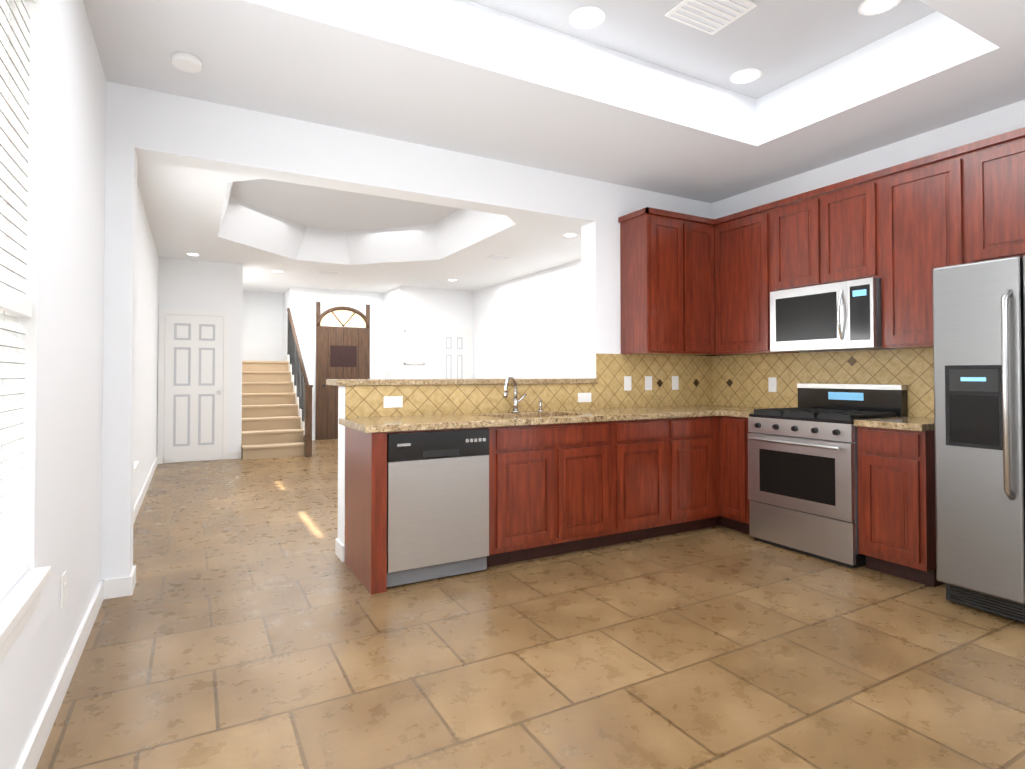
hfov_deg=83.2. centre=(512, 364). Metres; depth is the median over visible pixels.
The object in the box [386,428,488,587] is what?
dishwasher
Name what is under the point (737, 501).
base cabinet
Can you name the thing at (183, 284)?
wall
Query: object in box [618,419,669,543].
base cabinet
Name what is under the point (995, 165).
upper cabinet
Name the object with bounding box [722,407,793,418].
countertop
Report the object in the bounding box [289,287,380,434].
wall
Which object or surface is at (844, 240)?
upper cabinet
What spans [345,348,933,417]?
backsplash
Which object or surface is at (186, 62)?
smoke detector
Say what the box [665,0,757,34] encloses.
ceiling vent
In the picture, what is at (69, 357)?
wall
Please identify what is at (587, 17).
recessed light
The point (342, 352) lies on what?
door leaf
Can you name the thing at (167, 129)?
wall
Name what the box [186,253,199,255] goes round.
recessed light
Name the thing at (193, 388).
hall door
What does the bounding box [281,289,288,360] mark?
wall
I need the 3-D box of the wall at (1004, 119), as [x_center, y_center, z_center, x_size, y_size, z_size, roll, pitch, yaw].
[3.650,-0.373,2.320,0.200,3.230,7.070,1,-1,-29]
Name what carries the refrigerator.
on the floor
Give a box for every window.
[0,0,51,662]
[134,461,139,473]
[404,330,424,363]
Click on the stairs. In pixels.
(276, 410)
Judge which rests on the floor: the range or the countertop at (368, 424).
the range
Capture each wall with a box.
[0,0,158,768]
[101,81,710,579]
[157,257,244,451]
[245,291,280,360]
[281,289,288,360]
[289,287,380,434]
[381,287,396,378]
[397,286,472,378]
[473,259,580,378]
[711,100,1024,352]
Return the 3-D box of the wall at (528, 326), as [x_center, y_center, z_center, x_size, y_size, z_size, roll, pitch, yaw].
[0.749,-0.355,8.543,0.200,3.400,6.230,1,-1,-29]
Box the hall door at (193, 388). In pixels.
[157,308,229,463]
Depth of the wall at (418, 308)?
10.61 m
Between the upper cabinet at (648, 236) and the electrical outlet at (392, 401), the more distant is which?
the upper cabinet at (648, 236)
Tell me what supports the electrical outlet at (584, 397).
attached to the wall at (167, 129)
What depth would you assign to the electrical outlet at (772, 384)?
4.78 m
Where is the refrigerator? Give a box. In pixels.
[932,255,1024,622]
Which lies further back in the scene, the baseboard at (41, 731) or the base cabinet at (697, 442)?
the base cabinet at (697, 442)
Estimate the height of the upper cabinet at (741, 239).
1.145 m
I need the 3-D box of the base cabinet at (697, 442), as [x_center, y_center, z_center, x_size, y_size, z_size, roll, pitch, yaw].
[1.244,0.837,4.607,0.560,0.885,0.696,1,-1,-29]
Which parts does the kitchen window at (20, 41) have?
frame, sill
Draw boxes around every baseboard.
[16,579,107,768]
[108,456,157,590]
[335,538,343,558]
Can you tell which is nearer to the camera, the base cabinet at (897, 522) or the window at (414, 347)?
the base cabinet at (897, 522)
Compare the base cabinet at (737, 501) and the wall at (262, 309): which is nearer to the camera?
the base cabinet at (737, 501)
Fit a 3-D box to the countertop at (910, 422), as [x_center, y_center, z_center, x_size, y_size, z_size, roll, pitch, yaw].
[2.478,0.357,3.552,0.641,0.040,0.382,1,-1,-29]
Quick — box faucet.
[503,376,542,412]
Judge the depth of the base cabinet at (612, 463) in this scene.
3.74 m
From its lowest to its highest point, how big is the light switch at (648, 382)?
0.120 m
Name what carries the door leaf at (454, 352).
in the wall at (418, 308)
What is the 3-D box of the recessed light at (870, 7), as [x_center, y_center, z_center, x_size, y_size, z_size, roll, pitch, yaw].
[1.907,-1.874,2.998,0.194,0.005,0.194,1,-1,-29]
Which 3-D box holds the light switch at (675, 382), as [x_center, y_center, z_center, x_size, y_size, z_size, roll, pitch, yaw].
[1.441,0.158,5.110,0.075,0.120,0.008,1,-1,-29]
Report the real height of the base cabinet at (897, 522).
0.885 m
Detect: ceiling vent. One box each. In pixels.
[316,270,341,273]
[487,254,512,259]
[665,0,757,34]
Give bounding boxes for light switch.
[624,376,630,390]
[645,376,651,389]
[672,376,678,389]
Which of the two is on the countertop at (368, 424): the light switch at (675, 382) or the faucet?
the faucet
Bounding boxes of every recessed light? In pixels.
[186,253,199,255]
[562,233,577,236]
[569,6,604,28]
[730,68,761,83]
[858,0,900,15]
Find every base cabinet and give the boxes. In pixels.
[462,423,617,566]
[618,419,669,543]
[666,415,725,533]
[726,415,751,533]
[857,427,944,586]
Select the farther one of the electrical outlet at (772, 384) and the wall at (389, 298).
the wall at (389, 298)
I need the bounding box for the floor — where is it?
[36,439,1024,768]
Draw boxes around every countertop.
[339,403,749,434]
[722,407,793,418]
[854,415,933,430]
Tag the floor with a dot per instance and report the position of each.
(250, 623)
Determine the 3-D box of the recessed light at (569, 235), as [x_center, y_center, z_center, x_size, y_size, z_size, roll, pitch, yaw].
[0.657,-1.484,6.598,0.174,0.005,0.174,1,-1,-29]
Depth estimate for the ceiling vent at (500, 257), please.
7.82 m
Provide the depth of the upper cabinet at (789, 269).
4.29 m
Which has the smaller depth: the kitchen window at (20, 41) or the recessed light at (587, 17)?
the kitchen window at (20, 41)
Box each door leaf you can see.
[315,302,369,439]
[437,326,471,378]
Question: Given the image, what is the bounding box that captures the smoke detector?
[171,52,202,72]
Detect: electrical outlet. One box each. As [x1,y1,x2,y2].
[61,571,66,608]
[383,396,402,407]
[578,393,590,401]
[768,377,776,391]
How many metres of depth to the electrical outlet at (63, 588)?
2.17 m
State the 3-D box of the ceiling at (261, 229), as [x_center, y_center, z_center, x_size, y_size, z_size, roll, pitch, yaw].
[-2.071,-1.686,8.179,5.510,0.450,8.380,1,-1,-29]
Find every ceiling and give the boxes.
[83,0,1024,202]
[137,159,580,293]
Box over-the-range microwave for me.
[770,277,895,351]
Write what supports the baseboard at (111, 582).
attached to the wall at (69, 357)
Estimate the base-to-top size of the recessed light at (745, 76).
0.005 m
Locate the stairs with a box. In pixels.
[241,308,312,459]
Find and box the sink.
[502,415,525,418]
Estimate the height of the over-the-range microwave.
0.448 m
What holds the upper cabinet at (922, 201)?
attached to the wall at (1004, 119)
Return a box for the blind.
[0,0,36,600]
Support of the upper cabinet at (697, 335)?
attached to the wall at (167, 129)
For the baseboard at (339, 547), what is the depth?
3.80 m
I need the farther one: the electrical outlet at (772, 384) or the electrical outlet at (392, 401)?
the electrical outlet at (772, 384)
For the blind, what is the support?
attached to the kitchen window at (20, 41)
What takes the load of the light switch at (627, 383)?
attached to the wall at (167, 129)
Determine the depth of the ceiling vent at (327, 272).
8.96 m
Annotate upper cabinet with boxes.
[618,207,677,354]
[674,213,717,358]
[714,203,801,354]
[770,192,809,291]
[806,171,881,285]
[878,145,969,350]
[966,127,1024,262]
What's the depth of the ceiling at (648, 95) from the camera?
3.29 m
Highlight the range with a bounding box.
[748,383,907,568]
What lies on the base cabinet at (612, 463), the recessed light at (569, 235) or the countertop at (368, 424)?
the countertop at (368, 424)

